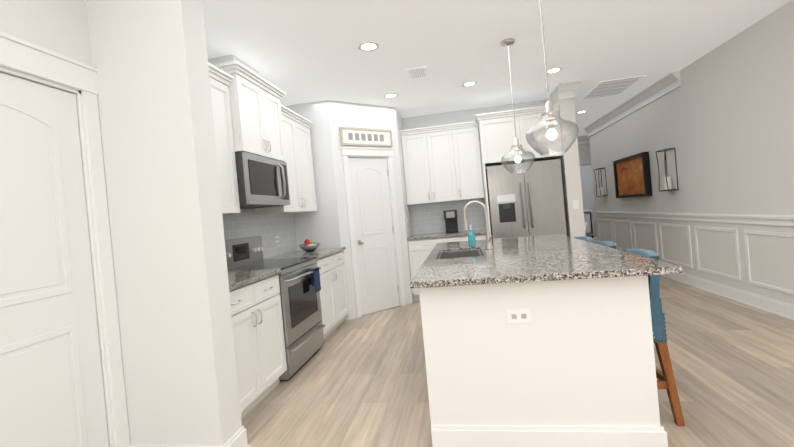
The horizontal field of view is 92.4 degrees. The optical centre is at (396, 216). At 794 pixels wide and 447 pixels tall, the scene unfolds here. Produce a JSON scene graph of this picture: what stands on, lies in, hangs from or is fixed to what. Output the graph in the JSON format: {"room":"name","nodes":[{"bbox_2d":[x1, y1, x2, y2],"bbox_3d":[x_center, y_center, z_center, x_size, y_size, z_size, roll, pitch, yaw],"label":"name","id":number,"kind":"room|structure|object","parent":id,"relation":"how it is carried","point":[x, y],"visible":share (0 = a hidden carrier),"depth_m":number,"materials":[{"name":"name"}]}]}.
{"room":"kitchen","nodes":[
{"label":"kitchen","id":0,"kind":"room"},
{"bbox_2d":[0,0,91,90],"bbox_3d":[-2.217,0.095,-0.797,0.300,2.740,5.880,-5,0,10],"label":"wall","id":1,"kind":"structure","parent":0,"point":[60,27],"depth_m":1.88,"materials":[{"name":"white paint"}]},
{"bbox_2d":[0,73,108,446],"bbox_3d":[-1.630,0.379,1.601,0.096,2.018,0.776,-5,0,10],"label":"door","id":2,"kind":"structure","parent":1,"relation":"in","point":[51,388],"depth_m":1.76,"materials":[{"name":"white wood"}]},
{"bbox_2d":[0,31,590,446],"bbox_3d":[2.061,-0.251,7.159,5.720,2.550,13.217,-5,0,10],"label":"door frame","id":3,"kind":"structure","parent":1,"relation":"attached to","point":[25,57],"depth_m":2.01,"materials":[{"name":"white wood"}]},
{"bbox_2d":[130,273,793,446],"bbox_3d":[1.385,1.040,4.764,4.750,0.135,18.000,-5,0,10],"label":"baseboard","id":4,"kind":"structure","parent":1,"relation":"attached to","point":[238,438],"depth_m":3.83,"materials":[{"name":"white wood"}]},
{"bbox_2d":[86,0,241,445],"bbox_3d":[-1.375,-0.002,2.132,0.750,2.740,0.180,-5,0,10],"label":"wall","id":5,"kind":"structure","parent":0,"point":[149,58],"depth_m":2.03,"materials":[{"name":"white paint"}]},
{"bbox_2d":[208,55,258,74],"bbox_3d":[-1.498,-1.299,3.483,0.280,0.155,0.420,-5,0,10],"label":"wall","id":6,"kind":"structure","parent":0,"point":[222,59],"depth_m":3.28,"materials":[{"name":"white"}]},
{"bbox_2d":[285,100,347,319],"bbox_3d":[-1.008,-0.055,4.818,0.580,2.740,0.100,-5,0,10],"label":"wall","id":7,"kind":"structure","parent":0,"point":[320,225],"depth_m":4.75,"materials":[{"name":"white paint"}]},
{"bbox_2d":[328,100,411,319],"bbox_3d":[-0.347,-0.116,5.056,1.018,2.740,0.100,-5,1,-35],"label":"wall","id":8,"kind":"structure","parent":0,"point":[350,114],"depth_m":4.90,"materials":[{"name":"white paint"}]},
{"bbox_2d":[339,127,392,146],"bbox_3d":[-0.391,-1.040,4.995,0.780,0.230,0.028,-5,1,-35],"label":"sign","id":9,"kind":"object","parent":8,"relation":"attached to","point":[351,136],"visible":0.96,"depth_m":4.97,"materials":[{"name":"white"}]},
{"bbox_2d":[348,158,399,314],"bbox_3d":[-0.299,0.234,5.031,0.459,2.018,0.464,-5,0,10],"label":"pantry door","id":10,"kind":"structure","parent":8,"relation":"in","point":[374,237],"depth_m":5.02,"materials":[{"name":"white painted wood"},{"name":"nickel"}]},
{"bbox_2d":[395,108,413,302],"bbox_3d":[0.100,-0.160,5.638,0.100,2.740,0.650,-5,0,10],"label":"wall","id":11,"kind":"structure","parent":0,"point":[399,122],"depth_m":5.50,"materials":[{"name":"white paint"}]},
{"bbox_2d":[402,99,546,234],"bbox_3d":[0.630,-0.210,5.939,3.450,2.740,0.120,-5,0,10],"label":"wall","id":12,"kind":"structure","parent":0,"point":[468,115],"depth_m":5.80,"materials":[{"name":"white paint"}]},
{"bbox_2d":[401,128,451,204],"bbox_3d":[0.524,-0.735,5.712,0.800,1.050,0.330,-5,0,10],"label":"upper cabinet","id":13,"kind":"object","parent":12,"relation":"attached to","point":[447,162],"depth_m":5.56,"materials":[{"name":"white wood"}]},
{"bbox_2d":[448,124,483,200],"bbox_3d":[1.017,-0.778,5.628,0.428,1.050,0.330,-5,0,10],"label":"upper cabinet","id":14,"kind":"object","parent":12,"relation":"attached to","point":[463,139],"depth_m":5.47,"materials":[{"name":"white wood"}]},
{"bbox_2d":[476,108,562,167],"bbox_3d":[1.689,-1.073,5.363,1.021,0.621,0.615,-5,0,10],"label":"upper cabinet","id":15,"kind":"object","parent":12,"relation":"attached to","point":[497,133],"depth_m":5.09,"materials":[{"name":"white wood"}]},
{"bbox_2d":[203,0,790,135],"bbox_3d":[1.882,-1.718,4.710,6.820,0.060,18.420,-5,0,10],"label":"ceiling","id":16,"kind":"structure","parent":0,"point":[301,51],"depth_m":3.49,"materials":[{"name":"white paint"}]},
{"bbox_2d":[358,42,378,51],"bbox_3d":[-0.247,-1.483,3.329,0.186,0.008,0.186,-5,0,10],"label":"recessed light","id":17,"kind":"object","parent":16,"relation":"in","point":[368,46],"visible":1,"depth_m":3.33,"materials":[{"name":"white"}]},
{"bbox_2d":[383,93,397,97],"bbox_3d":[-0.077,-1.509,4.760,0.186,0.008,0.186,-5,0,10],"label":"recessed light","id":18,"kind":"object","parent":16,"relation":"in","point":[391,95],"visible":0.96,"depth_m":4.75,"materials":[{"name":"white"}]},
{"bbox_2d":[405,66,428,79],"bbox_3d":[0.221,-1.531,4.071,0.220,0.006,0.320,-5,0,10],"label":"ceiling vent","id":19,"kind":"object","parent":16,"relation":"in","point":[417,73],"visible":1,"depth_m":4.06,"materials":[{"name":"white metal"}]},
{"bbox_2d":[462,81,476,86],"bbox_3d":[0.873,-1.592,4.578,0.186,0.008,0.186,-5,0,10],"label":"recessed light","id":20,"kind":"object","parent":16,"relation":"in","point":[469,84],"visible":0.98,"depth_m":4.57,"materials":[{"name":"white"}]},
{"bbox_2d":[501,38,534,173],"bbox_3d":[1.064,-1.002,3.484,0.300,1.199,0.300,-5,0,10],"label":"pendant light","id":21,"kind":"object","parent":16,"relation":"hanging from","point":[516,150],"visible":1,"depth_m":3.47,"materials":[{"name":"clear glass"}]},
{"bbox_2d":[526,0,578,155],"bbox_3d":[0.896,-0.979,2.306,0.300,1.199,0.300,-5,0,10],"label":"pendant light","id":22,"kind":"object","parent":16,"relation":"hanging from","point":[551,119],"visible":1,"depth_m":2.29,"materials":[{"name":"clear glass"}]},
{"bbox_2d":[545,67,561,73],"bbox_3d":[1.797,-1.673,4.370,0.186,0.008,0.186,-5,0,10],"label":"recessed light","id":23,"kind":"object","parent":16,"relation":"in","point":[554,70],"visible":0.96,"depth_m":4.37,"materials":[{"name":"white"}]},
{"bbox_2d":[581,75,646,99],"bbox_3d":[2.984,-1.787,5.329,0.550,0.006,0.870,-5,0,10],"label":"ceiling vent","id":24,"kind":"object","parent":16,"relation":"in","point":[610,88],"visible":0.98,"depth_m":5.28,"materials":[{"name":"white metal"}]},
{"bbox_2d":[241,236,793,446],"bbox_3d":[2.130,1.071,4.731,6.820,0.060,18.420,-5,0,10],"label":"floor","id":25,"kind":"structure","parent":0,"point":[359,382],"depth_m":2.67,"materials":[{"name":"brown wood"}]},
{"bbox_2d":[229,274,286,419],"bbox_3d":[-1.254,0.917,2.658,0.645,0.879,0.847,-5,0,10],"label":"base cabinet","id":26,"kind":"object","parent":25,"relation":"on","point":[258,334],"visible":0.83,"depth_m":2.65,"materials":[{"name":"white wood"}]},
{"bbox_2d":[225,236,324,380],"bbox_3d":[-1.109,0.755,3.449,0.693,1.165,0.756,-5,0,10],"label":"range","id":27,"kind":"object","parent":25,"relation":"on","point":[299,293],"visible":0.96,"depth_m":3.36,"materials":[{"name":"silver metal"}]},
{"bbox_2d":[316,251,349,339],"bbox_3d":[-0.978,0.880,4.299,0.645,0.879,0.947,-5,0,10],"label":"base cabinet","id":28,"kind":"object","parent":25,"relation":"on","point":[334,296],"visible":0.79,"depth_m":4.21,"materials":[{"name":"white wood"}]},
{"bbox_2d":[228,247,345,290],"bbox_3d":[-1.157,0.442,3.500,0.635,0.033,2.562,-5,0,10],"label":"countertop","id":29,"kind":"structure","parent":28,"relation":"on","point":[237,279],"depth_m":2.97,"materials":[{"name":"stone"}]},
{"bbox_2d":[299,239,319,251],"bbox_3d":[-1.024,0.332,4.465,0.250,0.144,0.250,-5,0,10],"label":"fruit bowl","id":30,"kind":"object","parent":29,"relation":"on","point":[308,246],"visible":1,"depth_m":4.40,"materials":[{"name":"silver metal"}]},
{"bbox_2d":[408,234,485,300],"bbox_3d":[0.783,0.714,5.542,1.116,0.879,0.645,-5,0,10],"label":"base cabinet","id":31,"kind":"object","parent":25,"relation":"on","point":[420,250],"visible":0.27,"depth_m":5.33,"materials":[{"name":"white wood"}]},
{"bbox_2d":[407,229,485,239],"bbox_3d":[0.743,0.258,5.543,1.116,0.033,0.635,-5,0,10],"label":"countertop","id":32,"kind":"structure","parent":31,"relation":"on","point":[444,234],"depth_m":5.30,"materials":[{"name":"stone"}]},
{"bbox_2d":[444,210,457,232],"bbox_3d":[0.803,0.067,5.646,0.190,0.330,0.232,-5,0,10],"label":"coffee maker","id":33,"kind":"object","parent":32,"relation":"on","point":[450,219],"visible":1,"depth_m":5.55,"materials":[{"name":"grey plastic"}]},
{"bbox_2d":[419,281,566,446],"bbox_3d":[0.522,0.762,2.230,0.650,0.880,0.569,-5,0,10],"label":"base cabinet","id":34,"kind":"object","parent":25,"relation":"on","point":[494,377],"depth_m":1.92,"materials":[{"name":"white wood"}]},
{"bbox_2d":[486,159,566,238],"bbox_3d":[1.789,0.171,5.311,0.940,1.785,0.690,-5,0,10],"label":"fridge","id":35,"kind":"object","parent":25,"relation":"on","point":[530,202],"visible":0.67,"depth_m":5.04,"materials":[{"name":"grey metal"}]},
{"bbox_2d":[574,236,591,241],"bbox_3d":[1.477,0.649,3.340,0.469,0.918,0.454,-5,0,10],"label":"stool","id":36,"kind":"object","parent":25,"relation":"on","point":[586,238],"depth_m":3.27,"materials":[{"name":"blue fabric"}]},
{"bbox_2d":[583,210,593,237],"bbox_3d":[5.510,0.259,11.893,1.040,0.850,0.520,-5,0,10],"label":"base cabinet","id":37,"kind":"object","parent":25,"relation":"on","point":[588,220],"visible":0.27,"depth_m":11.60,"materials":[{"name":"white"}]},
{"bbox_2d":[592,241,615,248],"bbox_3d":[1.396,0.660,2.857,0.469,0.918,0.454,-5,0,10],"label":"stool","id":38,"kind":"object","parent":25,"relation":"on","point":[610,244],"visible":0.02,"depth_m":2.78,"materials":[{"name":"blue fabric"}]},
{"bbox_2d":[555,275,666,446],"bbox_3d":[1.030,0.719,1.977,0.440,0.880,0.240,-5,0,10],"label":"base cabinet","id":39,"kind":"object","parent":25,"relation":"on","point":[564,363],"depth_m":1.83,"materials":[{"name":"white"}]},
{"bbox_2d":[410,234,682,288],"bbox_3d":[0.854,0.268,2.884,1.240,0.033,2.180,-5,0,10],"label":"countertop","id":40,"kind":"structure","parent":39,"relation":"on","point":[551,257],"depth_m":2.13,"materials":[{"name":"stone"}]},
{"bbox_2d":[438,249,481,258],"bbox_3d":[0.507,0.399,3.021,0.332,0.194,0.652,-5,0,10],"label":"undermount sink","id":41,"kind":"object","parent":40,"relation":"in","point":[460,253],"visible":0.1,"depth_m":3.33,"materials":[{"name":"silver metal"}]},
{"bbox_2d":[468,225,475,245],"bbox_3d":[0.665,0.169,3.407,0.064,0.185,0.067,-5,0,10],"label":"soap bottle","id":42,"kind":"object","parent":40,"relation":"on","point":[471,239],"visible":1,"depth_m":3.38,"materials":[{"name":"teal plastic"}]},
{"bbox_2d":[463,201,492,248],"bbox_3d":[0.640,0.068,3.036,0.221,0.396,0.136,-5,0,10],"label":"gooseneck faucet","id":43,"kind":"object","parent":40,"relation":"on","point":[488,239],"visible":1,"depth_m":3.05,"materials":[{"name":"silver metal"}]},
{"bbox_2d":[623,249,684,425],"bbox_3d":[1.299,0.673,2.285,0.469,0.918,0.454,-5,0,10],"label":"stool","id":44,"kind":"object","parent":25,"relation":"on","point":[666,379],"visible":0.21,"depth_m":2.06,"materials":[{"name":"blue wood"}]},
{"bbox_2d":[547,85,585,237],"bbox_3d":[3.013,-0.447,9.199,0.180,2.740,8.650,-5,0,10],"label":"wall","id":45,"kind":"structure","parent":0,"point":[571,183],"depth_m":4.94,"materials":[{"name":"white paint"}]},
{"bbox_2d":[559,80,582,99],"bbox_3d":[3.018,-1.724,9.121,0.115,0.195,8.745,-5,0,10],"label":"crown molding","id":46,"kind":"structure","parent":45,"relation":"attached to","point":[569,92],"depth_m":4.89,"materials":[{"name":"white wood"}]},
{"bbox_2d":[573,200,578,208],"bbox_3d":[2.317,-0.159,4.936,0.070,0.115,0.006,-5,0,10],"label":"light switch","id":47,"kind":"object","parent":45,"relation":"attached to","point":[575,206],"depth_m":4.93,"materials":[{"name":"white plastic"}]},
{"bbox_2d":[578,143,590,159],"bbox_3d":[5.198,-0.642,9.217,1.760,2.740,0.120,-5,0,10],"label":"wall","id":48,"kind":"structure","parent":0,"point":[584,151],"depth_m":9.24,"materials":[{"name":"white paint"}]},
{"bbox_2d":[577,135,589,144],"bbox_3d":[5.018,-1.902,9.109,1.860,0.195,0.095,-5,0,10],"label":"crown molding","id":49,"kind":"structure","parent":48,"relation":"attached to","point":[581,140],"depth_m":9.21,"materials":[{"name":"white"}]},
{"bbox_2d":[580,165,597,236],"bbox_3d":[5.697,-0.709,12.174,1.760,2.740,0.120,-5,0,10],"label":"wall","id":50,"kind":"structure","parent":0,"point":[587,187],"depth_m":12.05,"materials":[{"name":"grey paint"}]},
{"bbox_2d":[589,0,793,304],"bbox_3d":[3.241,-0.412,1.853,0.120,2.740,12.940,-5,0,10],"label":"wall","id":51,"kind":"structure","parent":0,"point":[720,119],"depth_m":4.16,"materials":[{"name":"white paint"}]},
{"bbox_2d":[594,168,607,196],"bbox_3d":[4.076,-0.685,7.620,0.129,0.560,0.252,-5,0,10],"label":"sconce","id":52,"kind":"object","parent":51,"relation":"attached to","point":[601,191],"visible":1,"depth_m":7.58,"materials":[{"name":"grey metal"}]},
{"bbox_2d":[584,71,680,137],"bbox_3d":[3.807,-1.774,6.519,0.095,0.195,3.490,-5,0,10],"label":"crown molding","id":53,"kind":"structure","parent":51,"relation":"attached to","point":[665,85],"depth_m":5.82,"materials":[{"name":"white wood"}]},
{"bbox_2d":[613,152,651,197],"bbox_3d":[3.873,-0.657,6.310,0.083,0.670,1.150,-5,0,10],"label":"painting","id":54,"kind":"object","parent":51,"relation":"attached to","point":[632,175],"visible":1,"depth_m":6.19,"materials":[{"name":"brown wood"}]},
{"bbox_2d":[656,148,678,191],"bbox_3d":[3.664,-0.630,5.175,0.129,0.560,0.252,-5,0,10],"label":"sconce","id":55,"kind":"object","parent":51,"relation":"attached to","point":[667,181],"visible":1,"depth_m":5.14,"materials":[{"name":"grey metal"}]},
{"bbox_2d":[584,211,793,294],"bbox_3d":[3.033,0.375,4.472,1.300,0.710,18.000,-5,0,10],"label":"trim","id":56,"kind":"structure","parent":51,"relation":"attached to","point":[781,220],"depth_m":4.41,"materials":[{"name":"white wood"}]},
{"bbox_3d":[-1.450,-0.012,4.295,0.120,2.740,4.060,-5,0,10],"label":"wall","id":57,"kind":"structure","parent":0,"visible":0},
{"bbox_2d":[209,69,239,214],"bbox_3d":[-1.539,-0.529,2.674,0.330,1.051,0.849,-5,0,10],"label":"upper cabinet","id":58,"kind":"object","parent":57,"relation":"attached to","point":[221,96],"depth_m":2.95,"materials":[{"name":"white wood"}]},
{"bbox_2d":[212,65,287,164],"bbox_3d":[-1.397,-0.846,3.461,0.400,0.655,0.760,-5,0,10],"label":"upper cabinet","id":59,"kind":"object","parent":57,"relation":"attached to","point":[252,114],"depth_m":3.31,"materials":[{"name":"white wood"}]},
{"bbox_2d":[235,152,289,208],"bbox_3d":[-1.315,-0.305,3.459,0.468,0.423,0.756,-5,0,10],"label":"microwave","id":60,"kind":"object","parent":59,"relation":"attached to","point":[262,181],"visible":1,"depth_m":3.30,"materials":[{"name":"grey metal"}]},
{"bbox_2d":[222,209,296,258],"bbox_3d":[-1.496,0.191,3.551,0.003,0.525,2.562,-5,0,10],"label":"tile backsplash","id":61,"kind":"structure","parent":57,"relation":"attached to","point":[243,224],"depth_m":4.09,"materials":[{"name":"white tile"}]},
{"bbox_2d":[274,236,278,242],"bbox_3d":[-1.358,0.256,4.296,0.008,0.070,0.116,-5,0,10],"label":"electrical outlet plate","id":62,"kind":"object","parent":61,"relation":"attached to","point":[276,239],"depth_m":4.29,"materials":[{"name":"white plastic"}]},
{"bbox_2d":[253,113,316,214],"bbox_3d":[-1.268,-0.565,4.286,0.330,1.051,0.893,-5,0,10],"label":"upper cabinet","id":63,"kind":"object","parent":57,"relation":"attached to","point":[300,171],"depth_m":4.26,"materials":[{"name":"white wood"}]},
{"bbox_2d":[410,198,485,234],"bbox_3d":[0.774,0.001,5.856,1.116,0.465,0.003,-5,0,10],"label":"tile backsplash","id":64,"kind":"structure","parent":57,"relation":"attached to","point":[427,218],"depth_m":5.87,"materials":[{"name":"white tile"}]}
]}

